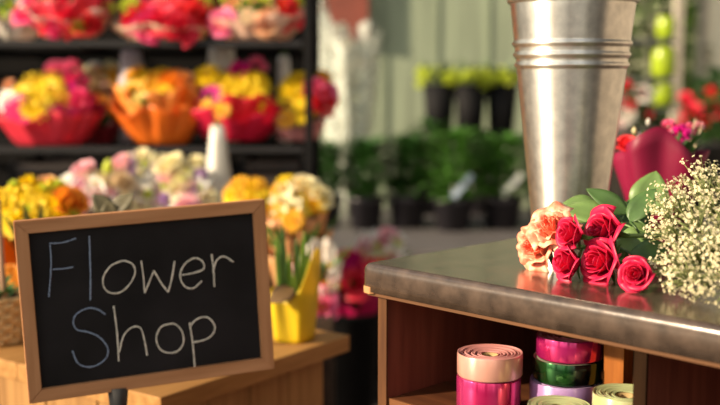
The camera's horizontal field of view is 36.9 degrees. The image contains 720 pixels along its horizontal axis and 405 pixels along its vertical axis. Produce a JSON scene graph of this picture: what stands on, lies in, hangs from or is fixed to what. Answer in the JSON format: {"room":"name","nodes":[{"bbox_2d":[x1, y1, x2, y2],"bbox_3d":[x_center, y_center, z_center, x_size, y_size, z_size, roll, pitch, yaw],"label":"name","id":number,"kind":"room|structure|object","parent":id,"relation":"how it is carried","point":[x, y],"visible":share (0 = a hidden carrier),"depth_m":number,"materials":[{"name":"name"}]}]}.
{"room":"plant shop","nodes":[
{"label":"plant shop","id":0,"kind":"room"},
{"bbox_2d":[320,0,528,207],"bbox_3d":[-1.475,-1.176,6.551,6.050,3.000,0.112,0,7,0],"label":"wall","id":1,"kind":"structure","parent":0,"point":[435,32],"depth_m":6.54,"materials":[{"name":"beige paint"}]},
{"bbox_2d":[320,0,367,40],"bbox_3d":[-0.102,-1.561,6.396,0.301,1.200,0.050,0,7,0],"label":"wall panel","id":2,"kind":"object","parent":1,"relation":"attached to","point":[354,13],"visible":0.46,"depth_m":6.43,"materials":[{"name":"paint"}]},
{"bbox_2d":[619,0,719,126],"bbox_3d":[1.750,-1.698,10.121,5.500,3.200,0.100,0,7,0],"label":"wall","id":3,"kind":"structure","parent":0,"point":[639,64],"depth_m":10.09,"materials":[{"name":"beige paint"}]},
{"bbox_2d":[693,0,719,85],"bbox_3d":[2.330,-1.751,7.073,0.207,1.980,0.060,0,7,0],"label":"door","id":4,"kind":"structure","parent":0,"point":[713,16],"depth_m":7.12,"materials":[{"name":"beige paint"}]},
{"bbox_3d":[0.000,0.601,4.502,9.000,0.050,11.800,0,7,0],"label":"floor","id":5,"kind":"structure","parent":0,"visible":0},
{"bbox_2d":[13,199,273,404],"bbox_3d":[-0.294,0.457,1.509,0.317,0.912,0.220,1,7,8],"label":"chalkboard sign","id":6,"kind":"object","parent":5,"relation":"on","point":[116,303],"visible":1,"depth_m":1.49,"materials":[{"name":"brown wood"}]},
{"bbox_2d":[0,0,319,217],"bbox_3d":[-0.784,-0.119,3.309,1.306,1.660,0.560,0,7,0],"label":"display rack","id":7,"kind":"object","parent":5,"relation":"on","point":[18,58],"visible":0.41,"depth_m":3.51,"materials":[{"name":"black metal"}]},
{"bbox_2d":[0,0,38,39],"bbox_3d":[-1.000,-0.576,3.134,0.224,0.209,0.160,0,7,0],"label":"bouquet","id":8,"kind":"object","parent":7,"relation":"on","point":[26,31],"visible":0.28,"depth_m":3.10,"materials":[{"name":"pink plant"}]},
{"bbox_2d":[0,58,105,145],"bbox_3d":[-0.897,-0.289,3.093,0.329,0.251,0.244,0,7,0],"label":"bouquet","id":9,"kind":"object","parent":7,"relation":"on","point":[47,108],"visible":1,"depth_m":3.03,"materials":[{"name":"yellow plant"}]},
{"bbox_2d":[11,0,116,41],"bbox_3d":[-0.828,-0.563,3.064,0.267,0.219,0.233,4,8,33],"label":"bouquet","id":10,"kind":"object","parent":7,"relation":"on","point":[53,19],"visible":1,"depth_m":3.00,"materials":[{"name":"red plant"}]},
{"bbox_2d":[8,152,124,211],"bbox_3d":[-0.873,-0.013,3.257,0.276,0.261,0.278,0,7,0],"label":"plastic crate","id":11,"kind":"object","parent":7,"relation":"on","point":[40,165],"visible":0.09,"depth_m":3.11,"materials":[{"name":"black plastic"}]},
{"bbox_2d":[75,60,119,143],"bbox_3d":[-0.786,-0.298,3.243,0.174,0.260,0.138,0,7,0],"label":"bouquet","id":12,"kind":"object","parent":7,"relation":"on","point":[101,84],"visible":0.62,"depth_m":3.23,"materials":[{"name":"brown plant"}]},
{"bbox_2d":[118,48,142,142],"bbox_3d":[-0.684,-0.325,3.244,0.082,0.289,0.082,0,7,0],"label":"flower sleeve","id":13,"kind":"object","parent":7,"relation":"on","point":[132,57],"visible":0.31,"depth_m":3.21,"materials":[{"name":"white paper"}]},
{"bbox_2d":[0,42,304,52],"bbox_3d":[-0.784,-0.465,3.254,1.262,0.020,0.522,0,7,0],"label":"shelf","id":14,"kind":"object","parent":7,"relation":"attached to","point":[5,47],"depth_m":3.07,"materials":[{"name":"black metal"}]},
{"bbox_2d":[0,137,304,154],"bbox_3d":[-0.784,-0.174,3.288,1.262,0.020,0.522,0,7,0],"label":"shelf","id":15,"kind":"object","parent":7,"relation":"attached to","point":[195,145],"depth_m":3.02,"materials":[{"name":"black metal"}]},
{"bbox_2d":[107,65,207,144],"bbox_3d":[-0.567,-0.280,3.088,0.305,0.228,0.226,-1,7,-7],"label":"bouquet","id":16,"kind":"object","parent":7,"relation":"on","point":[155,107],"visible":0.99,"depth_m":3.03,"materials":[{"name":"orange plant"}]},
{"bbox_2d":[109,0,217,48],"bbox_3d":[-0.551,-0.529,3.061,0.316,0.190,0.239,-1,7,-8],"label":"bouquet","id":17,"kind":"object","parent":7,"relation":"on","point":[148,21],"visible":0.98,"depth_m":2.99,"materials":[{"name":"red plant"}]},
{"bbox_2d":[121,152,207,209],"bbox_3d":[-0.574,-0.013,3.257,0.230,0.261,0.278,0,7,0],"label":"plastic crate","id":18,"kind":"object","parent":7,"relation":"on","point":[183,158],"visible":0.02,"depth_m":3.13,"materials":[{"name":"black plastic"}]},
{"bbox_2d":[206,48,238,143],"bbox_3d":[-0.411,-0.328,3.224,0.093,0.300,0.093,0,7,0],"label":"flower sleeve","id":19,"kind":"object","parent":7,"relation":"on","point":[222,57],"visible":0.14,"depth_m":3.18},
{"bbox_2d":[191,55,290,141],"bbox_3d":[-0.361,-0.301,3.089,0.314,0.246,0.254,-3,7,-21],"label":"bouquet","id":20,"kind":"object","parent":7,"relation":"on","point":[243,103],"visible":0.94,"depth_m":3.03,"materials":[{"name":"yellow plant"}]},
{"bbox_2d":[206,0,303,40],"bbox_3d":[-0.294,-0.551,3.058,0.306,0.187,0.227,0,7,0],"label":"bouquet","id":21,"kind":"object","parent":7,"relation":"on","point":[237,20],"visible":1,"depth_m":3.00,"materials":[{"name":"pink plant"}]},
{"bbox_2d":[238,152,304,209],"bbox_3d":[-0.251,-0.014,3.237,0.194,0.268,0.278,0,7,0],"label":"plastic crate","id":22,"kind":"object","parent":7,"relation":"on","point":[269,168],"visible":0.14,"depth_m":3.09,"materials":[{"name":"black plastic"}]},
{"bbox_2d":[277,52,290,142],"bbox_3d":[-0.227,-0.313,3.225,0.041,0.270,0.041,0,7,0],"label":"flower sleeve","id":23,"kind":"object","parent":7,"relation":"on","point":[283,71],"visible":0.4,"depth_m":3.20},
{"bbox_2d":[274,69,338,140],"bbox_3d":[-0.171,-0.281,3.097,0.221,0.206,0.150,0,7,0],"label":"bouquet","id":24,"kind":"object","parent":7,"relation":"on","point":[290,124],"visible":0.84,"depth_m":3.07,"materials":[{"name":"yellow plant"}]},
{"bbox_2d":[0,324,349,404],"bbox_3d":[-0.504,0.548,2.085,0.849,0.622,0.481,5,8,35],"label":"display table","id":25,"kind":"object","parent":5,"relation":"on","point":[296,378],"visible":0.34,"depth_m":1.85,"materials":[{"name":"brown wood"}]},
{"bbox_2d":[0,200,22,346],"bbox_3d":[-0.670,0.121,1.943,0.150,0.260,0.146,5,8,37],"label":"wicker basket","id":26,"kind":"object","parent":25,"relation":"on","point":[11,332],"visible":0.76,"depth_m":1.91,"materials":[{"name":"wicker"}]},
{"bbox_2d":[0,174,89,286],"bbox_3d":[-0.643,0.083,2.173,0.201,0.284,0.233,4,8,27],"label":"bouquet","id":27,"kind":"object","parent":25,"relation":"on","point":[44,196],"visible":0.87,"depth_m":2.14,"materials":[{"name":"yellow plant"}]},
{"bbox_2d":[92,193,133,212],"bbox_3d":[-0.415,0.124,1.827,0.084,0.282,0.084,0,7,0],"label":"pot","id":28,"kind":"object","parent":25,"relation":"on","point":[101,203],"visible":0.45,"depth_m":1.81,"materials":[{"name":"ceramic"}]},
{"bbox_2d":[270,223,320,343],"bbox_3d":[-0.123,0.144,1.937,0.083,0.215,0.108,3,7,26],"label":"pot","id":29,"kind":"object","parent":25,"relation":"on","point":[294,299],"visible":1,"depth_m":1.93,"materials":[{"name":"yellow paper"}]},
{"bbox_2d":[269,280,337,404],"bbox_3d":[-0.700,0.506,2.773,1.280,0.545,0.550,0,7,0],"label":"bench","id":30,"kind":"object","parent":5,"relation":"on","point":[324,323],"visible":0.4,"depth_m":2.52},
{"bbox_2d":[59,159,136,213],"bbox_3d":[-0.685,0.062,2.744,0.184,0.346,0.181,6,9,42],"label":"bouquet","id":31,"kind":"object","parent":30,"relation":"on","point":[84,176],"visible":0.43,"depth_m":2.72,"materials":[{"name":"pink plant"}]},
{"bbox_2d":[112,148,173,209],"bbox_3d":[-0.574,0.044,2.816,0.212,0.365,0.183,-3,7,-24],"label":"bouquet","id":32,"kind":"object","parent":30,"relation":"on","point":[138,163],"visible":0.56,"depth_m":2.79,"materials":[{"name":"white plant"}]},
{"bbox_2d":[153,152,220,206],"bbox_3d":[-0.433,0.053,2.761,0.196,0.360,0.148,0,7,0],"label":"bouquet","id":33,"kind":"object","parent":30,"relation":"on","point":[178,183],"visible":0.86,"depth_m":2.74,"materials":[{"name":"white plant"}]},
{"bbox_2d":[205,121,231,201],"bbox_3d":[-0.382,-0.003,2.920,0.089,0.431,0.089,0,7,0],"label":"bottle","id":34,"kind":"object","parent":30,"relation":"on","point":[218,164],"visible":0.35,"depth_m":2.88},
{"bbox_2d":[222,175,272,266],"bbox_3d":[-0.286,0.091,2.649,0.176,0.310,0.132,7,9,44],"label":"bouquet","id":35,"kind":"object","parent":30,"relation":"on","point":[240,188],"visible":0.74,"depth_m":2.63,"materials":[{"name":"yellow plant"}]},
{"bbox_2d":[265,174,339,287],"bbox_3d":[-0.163,0.089,2.652,0.254,0.314,0.204,0,7,0],"label":"bouquet","id":36,"kind":"object","parent":30,"relation":"on","point":[288,206],"visible":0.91,"depth_m":2.62,"materials":[{"name":"yellow plant"}]},
{"bbox_2d":[288,241,354,320],"bbox_3d":[-0.093,0.181,2.528,0.163,0.193,0.119,0,7,0],"label":"bouquet","id":37,"kind":"object","parent":30,"relation":"on","point":[328,297],"visible":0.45,"depth_m":2.52,"materials":[{"name":"pink plant"}]},
{"bbox_2d":[335,312,377,404],"bbox_3d":[-0.021,0.521,3.384,0.188,0.372,0.180,0,7,0],"label":"pail","id":38,"kind":"object","parent":5,"relation":"on","point":[355,369],"visible":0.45,"depth_m":3.32,"materials":[{"name":"black plastic"}]},
{"bbox_2d":[325,249,383,315],"bbox_3d":[-0.027,0.275,3.358,0.215,0.249,0.176,-4,8,-32],"label":"bouquet","id":39,"kind":"object","parent":38,"relation":"in","point":[353,301],"visible":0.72,"depth_m":3.31,"materials":[{"name":"red plant"}]},
{"bbox_2d":[374,353,377,404],"bbox_3d":[0.086,0.472,3.630,0.188,0.412,0.180,0,7,0],"label":"pail","id":40,"kind":"object","parent":5,"relation":"on","point":[376,380],"visible":0.02,"depth_m":3.59,"materials":[{"name":"black plastic"}]},
{"bbox_2d":[352,226,418,260],"bbox_3d":[0.086,0.243,3.612,0.216,0.318,0.210,2,7,17],"label":"bouquet","id":41,"kind":"object","parent":40,"relation":"in","point":[373,241],"visible":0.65,"depth_m":3.58,"materials":[{"name":"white plant"}]},
{"bbox_2d":[324,208,530,262],"bbox_3d":[0.340,0.310,5.071,1.420,0.396,1.400,0,7,0],"label":"bench","id":42,"kind":"object","parent":5,"relation":"on","point":[426,239],"visible":0.04,"depth_m":4.77,"materials":[{"name":"black metal"}]},
{"bbox_2d":[320,139,361,228],"bbox_3d":[-0.154,-0.090,5.016,0.309,0.413,0.299,-2,7,-20],"label":"potted plant","id":43,"kind":"object","parent":42,"relation":"on","point":[328,165],"visible":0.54,"depth_m":4.97,"materials":[{"name":"green plant"}]},
{"bbox_2d":[320,0,379,217],"bbox_3d":[-0.069,-0.533,5.331,0.358,1.216,0.357,0,7,0],"label":"bundle","id":44,"kind":"object","parent":42,"relation":"on","point":[346,85],"visible":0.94,"depth_m":5.28,"materials":[{"name":"white"}]},
{"bbox_2d":[323,40,336,52],"bbox_3d":[-0.147,-0.774,5.326,0.090,0.055,0.089,10,35,15],"label":"flower","id":45,"kind":"object","parent":44,"relation":"on","point":[328,45],"depth_m":5.33,"materials":[{"name":"white plant"}]},
{"bbox_2d":[333,72,348,83],"bbox_3d":[-0.090,-0.614,5.320,0.090,0.055,0.089,3,33,4],"label":"flower","id":46,"kind":"object","parent":44,"relation":"on","point":[339,75],"depth_m":5.30,"materials":[{"name":"white plant"}]},
{"bbox_2d":[332,22,349,34],"bbox_3d":[-0.093,-0.852,5.260,0.089,0.055,0.090,28,42,35],"label":"flower","id":47,"kind":"object","parent":44,"relation":"on","point":[337,27],"depth_m":5.26,"materials":[{"name":"white plant"}]},
{"bbox_2d":[338,63,349,76],"bbox_3d":[-0.078,-0.658,5.327,0.089,0.055,0.090,-27,42,-35],"label":"flower","id":48,"kind":"object","parent":44,"relation":"on","point":[345,67],"depth_m":5.31,"materials":[{"name":"white plant"}]},
{"bbox_2d":[338,75,354,88],"bbox_3d":[-0.067,-0.597,5.296,0.089,0.055,0.090,2,33,4],"label":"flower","id":49,"kind":"object","parent":44,"relation":"on","point":[346,78],"depth_m":5.30,"materials":[{"name":"white plant"}]},
{"bbox_2d":[339,47,353,59],"bbox_3d":[-0.059,-0.735,5.286,0.089,0.055,0.090,-11,35,-17],"label":"flower","id":50,"kind":"object","parent":44,"relation":"on","point":[350,51],"depth_m":5.27,"materials":[{"name":"white plant"}]},
{"bbox_2d":[341,36,357,48],"bbox_3d":[-0.051,-0.788,5.288,0.090,0.055,0.089,19,38,26],"label":"flower","id":51,"kind":"object","parent":44,"relation":"on","point":[348,40],"depth_m":5.28,"materials":[{"name":"white plant"}]},
{"bbox_2d":[344,61,359,74],"bbox_3d":[-0.034,-0.663,5.263,0.089,0.055,0.090,-19,38,-27],"label":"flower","id":52,"kind":"object","parent":44,"relation":"on","point":[355,66],"depth_m":5.25,"materials":[{"name":"white plant"}]},
{"bbox_2d":[331,135,396,229],"bbox_3d":[0.031,-0.093,4.976,0.339,0.428,0.325,0,7,0],"label":"potted plant","id":53,"kind":"object","parent":42,"relation":"on","point":[365,209],"visible":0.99,"depth_m":4.92,"materials":[{"name":"green plant"}]},
{"bbox_2d":[376,133,438,228],"bbox_3d":[0.214,-0.105,5.000,0.340,0.446,0.341,0,7,0],"label":"potted plant","id":54,"kind":"object","parent":42,"relation":"on","point":[407,207],"visible":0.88,"depth_m":4.95,"materials":[{"name":"green plant"}]},
{"bbox_2d":[401,117,464,214],"bbox_3d":[0.372,-0.189,5.514,0.388,0.490,0.347,0,7,0],"label":"potted plant","id":55,"kind":"object","parent":42,"relation":"on","point":[429,209],"visible":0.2,"depth_m":5.47,"materials":[{"name":"green plant"}]},
{"bbox_2d":[417,127,490,231],"bbox_3d":[0.422,-0.108,4.927,0.349,0.469,0.356,-6,9,-43],"label":"potted plant","id":56,"kind":"object","parent":42,"relation":"on","point":[453,210],"visible":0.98,"depth_m":4.87,"materials":[{"name":"green plant"}]},
{"bbox_2d":[450,123,506,214],"bbox_3d":[0.617,-0.175,5.515,0.390,0.462,0.399,0,7,0],"label":"potted plant","id":57,"kind":"object","parent":42,"relation":"on","point":[477,209],"visible":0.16,"depth_m":5.46,"materials":[{"name":"green plant"}]},
{"bbox_2d":[468,132,528,229],"bbox_3d":[0.661,-0.100,4.965,0.385,0.443,0.337,0,7,0],"label":"potted plant","id":58,"kind":"object","parent":42,"relation":"on","point":[501,210],"visible":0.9,"depth_m":4.92,"materials":[{"name":"green plant"}]},
{"bbox_2d":[516,144,530,211],"bbox_3d":[0.883,-0.110,5.024,0.370,0.449,0.336,0,7,0],"label":"potted plant","id":59,"kind":"object","parent":42,"relation":"on","point":[522,185],"visible":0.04,"depth_m":5.02,"materials":[{"name":"green plant"}]},
{"bbox_2d":[392,134,529,207],"bbox_3d":[0.601,0.015,5.973,0.840,0.769,0.360,0,7,0],"label":"plant stand","id":60,"kind":"object","parent":5,"relation":"on","point":[393,135],"visible":0.16,"depth_m":5.85,"materials":[{"name":"black metal"}]},
{"bbox_2d":[414,58,459,135],"bbox_3d":[0.436,-0.575,5.876,0.241,0.426,0.271,-6,9,-41],"label":"potted plant","id":61,"kind":"object","parent":60,"relation":"on","point":[439,98],"visible":0.96,"depth_m":5.81,"materials":[{"name":"black plastic"}]},
{"bbox_2d":[423,84,454,135],"bbox_3d":[0.432,-0.503,5.881,0.180,0.282,0.180,0,7,0],"label":"tub","id":62,"kind":"object","parent":61,"relation":"in","point":[439,99],"depth_m":5.81,"materials":[{"name":"black plastic"}]},
{"bbox_2d":[450,58,494,135],"bbox_3d":[0.589,-0.569,5.830,0.263,0.425,0.256,0,7,0],"label":"potted plant","id":63,"kind":"object","parent":60,"relation":"on","point":[470,99],"visible":0.94,"depth_m":5.77,"materials":[{"name":"black plastic"}]},
{"bbox_2d":[454,84,486,135],"bbox_3d":[0.597,-0.499,5.842,0.179,0.283,0.179,0,7,0],"label":"tub","id":64,"kind":"object","parent":63,"relation":"in","point":[470,99],"depth_m":5.77,"materials":[{"name":"black plastic"}]},
{"bbox_2d":[481,59,517,136],"bbox_3d":[0.764,-0.572,5.867,0.243,0.423,0.252,0,7,0],"label":"potted plant","id":65,"kind":"object","parent":60,"relation":"on","point":[501,95],"visible":0.77,"depth_m":5.81,"materials":[{"name":"black plastic"}]},
{"bbox_2d":[486,84,517,136],"bbox_3d":[0.770,-0.503,5.881,0.180,0.282,0.180,0,7,0],"label":"tub","id":66,"kind":"object","parent":65,"relation":"in","point":[501,99],"depth_m":5.82,"materials":[{"name":"black plastic"}]},
{"bbox_2d":[378,297,719,404],"bbox_3d":[0.666,0.544,1.265,0.709,0.822,1.116,-6,9,-44],"label":"base cabinet","id":67,"kind":"object","parent":5,"relation":"on","point":[418,346],"visible":0.46,"depth_m":1.39,"materials":[{"name":"red wood"}]},
{"bbox_2d":[456,373,520,404],"bbox_3d":[0.155,0.232,1.306,0.078,0.050,0.078,6,9,43],"label":"roll","id":68,"kind":"object","parent":67,"relation":"on","point":[468,392],"visible":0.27,"depth_m":1.27,"materials":[{"name":"pink fabric"}]},
{"bbox_2d":[457,344,522,382],"bbox_3d":[0.157,0.193,1.302,0.079,0.028,0.079,4,8,31],"label":"roll","id":69,"kind":"object","parent":68,"relation":"on","point":[488,363],"visible":1,"depth_m":1.27,"materials":[{"name":"fabric"}]},
{"bbox_2d":[391,350,633,404],"bbox_3d":[0.410,0.245,1.492,0.688,0.018,0.356,-6,9,-44],"label":"shelf","id":70,"kind":"object","parent":67,"relation":"attached to","point":[439,388],"depth_m":1.41,"materials":[{"name":"brown wood"}]},
{"bbox_2d":[364,216,719,367],"bbox_3d":[0.666,0.115,1.215,0.741,0.042,1.151,-6,9,-44],"label":"countertop","id":71,"kind":"structure","parent":67,"relation":"on","point":[488,281],"depth_m":1.19,"materials":[{"name":"grey metal"}]},
{"bbox_2d":[507,0,639,244],"bbox_3d":[0.297,-0.115,1.526,0.183,0.343,0.183,-2,7,-17],"label":"bucket","id":72,"kind":"object","parent":71,"relation":"on","point":[571,57],"visible":0.91,"depth_m":1.46,"materials":[{"name":"metal"}]},
{"bbox_2d":[525,171,668,251],"bbox_3d":[0.310,0.011,1.368,0.275,0.090,0.078,-6,9,-44],"label":"rose","id":73,"kind":"object","parent":71,"relation":"on","point":[546,221],"visible":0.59,"depth_m":1.30,"materials":[{"name":"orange plant"}]},
{"bbox_2d":[516,219,685,272],"bbox_3d":[0.325,0.043,1.358,0.283,0.073,0.072,-3,7,-25],"label":"rose","id":74,"kind":"object","parent":71,"relation":"on","point":[537,261],"visible":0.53,"depth_m":1.31,"materials":[{"name":"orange plant"}]},
{"bbox_2d":[552,243,684,281],"bbox_3d":[0.347,0.061,1.313,0.293,0.048,0.046,-4,8,-33],"label":"rose","id":75,"kind":"object","parent":71,"relation":"on","point":[565,263],"visible":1,"depth_m":1.24,"materials":[{"name":"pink plant"}]},
{"bbox_2d":[555,195,681,250],"bbox_3d":[0.296,0.025,1.361,0.118,0.061,0.285,6,9,40],"label":"rose","id":76,"kind":"object","parent":71,"relation":"on","point":[567,232],"visible":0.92,"depth_m":1.24,"materials":[{"name":"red plant"}]},
{"bbox_2d":[567,188,688,248],"bbox_3d":[0.322,0.015,1.354,0.116,0.071,0.237,5,8,37],"label":"rose","id":77,"kind":"object","parent":71,"relation":"on","point":[599,212],"visible":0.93,"depth_m":1.31,"materials":[{"name":"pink plant"}]},
{"bbox_2d":[580,226,710,284],"bbox_3d":[0.347,0.059,1.315,0.068,0.064,0.262,6,9,42],"label":"rose","id":78,"kind":"object","parent":71,"relation":"on","point":[599,259],"visible":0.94,"depth_m":1.23,"materials":[{"name":"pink plant"}]},
{"bbox_2d":[613,118,709,222],"bbox_3d":[0.488,-0.055,1.758,0.161,0.165,0.157,0,7,0],"label":"posy","id":79,"kind":"object","parent":71,"relation":"on","point":[661,150],"visible":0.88,"depth_m":1.70,"materials":[{"name":"paper"}]},
{"bbox_2d":[616,135,634,151],"bbox_3d":[0.432,-0.095,1.739,0.049,0.023,0.044,-22,39,-12],"label":"flower","id":80,"kind":"object","parent":79,"relation":"on","point":[624,144],"depth_m":1.73,"materials":[{"name":"red plant"}]},
{"bbox_2d":[661,118,676,131],"bbox_3d":[0.502,-0.128,1.755,0.028,0.017,0.028,16,40,15],"label":"flower","id":81,"kind":"object","parent":79,"relation":"on","point":[667,122],"depth_m":1.75,"materials":[{"name":"pink plant"}]},
{"bbox_2d":[670,124,691,141],"bbox_3d":[0.519,-0.114,1.741,0.038,0.023,0.039,8,39,2],"label":"flower","id":82,"kind":"object","parent":79,"relation":"on","point":[680,130],"depth_m":1.74,"materials":[{"name":"pink plant"}]},
{"bbox_2d":[685,122,697,135],"bbox_3d":[0.539,-0.122,1.761,0.028,0.017,0.028,25,40,17],"label":"flower","id":83,"kind":"object","parent":79,"relation":"on","point":[693,126],"depth_m":1.75,"materials":[{"name":"pink plant"}]},
{"bbox_2d":[694,121,704,128],"bbox_3d":[0.552,-0.126,1.752,0.019,0.011,0.018,9,38,-7],"label":"flower","id":84,"kind":"object","parent":79,"relation":"on","point":[696,124],"depth_m":1.75,"materials":[{"name":"pink plant"}]},
{"bbox_2d":[617,239,710,292],"bbox_3d":[0.364,0.067,1.274,0.066,0.049,0.251,6,9,39],"label":"rose","id":85,"kind":"object","parent":71,"relation":"on","point":[635,274],"visible":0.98,"depth_m":1.18,"materials":[{"name":"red plant"}]},
{"bbox_2d":[643,155,719,307],"bbox_3d":[0.376,0.025,1.166,0.126,0.139,0.227,0,7,0],"label":"bunch","id":86,"kind":"object","parent":71,"relation":"on","point":[695,228],"visible":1,"depth_m":1.19,"materials":[{"name":"beige plant"}]},
{"bbox_2d":[527,395,589,404],"bbox_3d":[0.225,0.247,1.222,0.071,0.040,0.071,0,7,-3],"label":"roll","id":87,"kind":"object","parent":67,"relation":"on","point":[547,399],"visible":1,"depth_m":1.24,"materials":[{"name":"fabric"}]},
{"bbox_2d":[529,374,602,404],"bbox_3d":[0.249,0.235,1.306,0.088,0.046,0.088,1,7,8],"label":"roll","id":88,"kind":"object","parent":67,"relation":"on","point":[536,388],"visible":0.34,"depth_m":1.27,"materials":[{"name":"purple fabric"}]},
{"bbox_2d":[533,352,602,386],"bbox_3d":[0.250,0.198,1.301,0.083,0.027,0.083,1,7,9],"label":"roll","id":89,"kind":"object","parent":88,"relation":"on","point":[544,371],"visible":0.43,"depth_m":1.27,"materials":[{"name":"green fabric"}]},
{"bbox_2d":[536,331,603,363],"bbox_3d":[0.252,0.171,1.298,0.080,0.027,0.080,-5,8,-34],"label":"roll","id":90,"kind":"object","parent":89,"relation":"on","point":[551,347],"visible":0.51,"depth_m":1.26,"materials":[{"name":"pink fabric"}]},
{"bbox_2d":[592,383,632,404],"bbox_3d":[0.295,0.240,1.201,0.073,0.060,0.073,-3,7,-21],"label":"roll","id":91,"kind":"object","parent":67,"relation":"on","point":[611,393],"visible":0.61,"depth_m":1.20,"materials":[{"name":"fabric"}]},
{"bbox_2d":[609,79,664,200],"bbox_3d":[1.268,-0.033,5.031,0.300,1.085,0.300,0,7,0],"label":"flowering plant","id":92,"kind":"object","parent":5,"relation":"on","point":[642,95],"visible":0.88,"depth_m":4.94,"materials":[{"name":"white plant"}]},
{"bbox_2d":[621,0,675,126],"bbox_3d":[1.484,-0.371,5.706,0.280,1.600,0.220,0,7,0],"label":"plant shelf","id":93,"kind":"object","parent":5,"relation":"on","point":[662,42],"visible":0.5,"depth_m":5.57,"materials":[{"name":"black metal"}]},
{"bbox_2d":[651,83,674,106],"bbox_3d":[1.575,-0.561,5.623,0.119,0.122,0.119,0,7,0],"label":"vase","id":94,"kind":"object","parent":93,"relation":"on","point":[665,95],"visible":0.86,"depth_m":5.57,"materials":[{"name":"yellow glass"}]},
{"bbox_2d":[651,46,675,77],"bbox_3d":[1.575,-0.729,5.603,0.119,0.162,0.119,0,7,0],"label":"vase","id":95,"kind":"object","parent":93,"relation":"on","point":[663,57],"visible":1,"depth_m":5.56,"materials":[{"name":"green glass"}]},
{"bbox_2d":[656,16,674,38],"bbox_3d":[1.580,-0.903,5.583,0.093,0.115,0.093,0,7,0],"label":"vase","id":96,"kind":"object","parent":93,"relation":"on","point":[665,25],"visible":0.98,"depth_m":5.55,"materials":[{"name":"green glass"}]},
{"bbox_2d":[628,0,695,126],"bbox_3d":[2.414,-1.155,8.621,1.030,2.475,0.842,0,7,0],"label":"leafy shrub","id":97,"kind":"object","parent":5,"relation":"on","point":[639,13],"visible":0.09,"depth_m":8.62,"materials":[{"name":"green plant"}]},
{"bbox_2d":[626,0,714,126],"bbox_3d":[1.889,-0.873,7.242,1.066,2.238,0.795,0,7,0],"label":"leafy shrub","id":98,"kind":"object","parent":5,"relation":"on","point":[637,70],"visible":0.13,"depth_m":7.14,"materials":[{"name":"green plant"}]},
{"bbox_2d":[669,0,684,131],"bbox_3d":[1.756,-1.104,5.941,0.050,3.000,0.060,0,7,0],"label":"trim","id":99,"kind":"structure","parent":5,"relation":"on","point":[678,5],"depth_m":5.95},
{"bbox_2d":[651,65,719,140],"bbox_3d":[2.222,-0.248,6.531,1.054,1.167,0.841,-2,7,-20],"label":"flowering plant","id":100,"kind":"object","parent":5,"relation":"on","point":[703,83],"visible":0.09,"depth_m":6.42,"materials":[{"name":"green plant"}]},
{"bbox_2d":[656,3,719,140],"bbox_3d":[2.478,-0.644,7.870,0.733,1.635,0.600,-1,7,-12],"label":"leafy shrub","id":101,"kind":"object","parent":5,"relation":"on","point":[693,14],"visible":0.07,"depth_m":7.83,"materials":[{"name":"green plant"}]},
{"bbox_2d":[658,2,719,139],"bbox_3d":[3.208,-1.351,9.512,1.234,2.655,0.914,0,7,0],"label":"leafy shrub","id":102,"kind":"object","parent":5,"relation":"on","point":[692,2],"visible":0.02,"depth_m":9.47,"materials":[{"name":"green plant"}]},
{"bbox_2d":[671,86,719,216],"bbox_3d":[1.693,-0.051,5.333,0.343,1.050,0.320,-5,8,-36],"label":"flowering plant","id":103,"kind":"object","parent":5,"relation":"on","point":[692,107],"visible":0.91,"depth_m":5.24,"materials":[{"name":"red plant"}]},
{"bbox_2d":[696,0,707,139],"bbox_3d":[2.235,-1.233,7.034,0.040,3.000,0.060,0,7,0],"label":"trim","id":104,"kind":"structure","parent":5,"relation":"on","point":[703,11],"depth_m":7.03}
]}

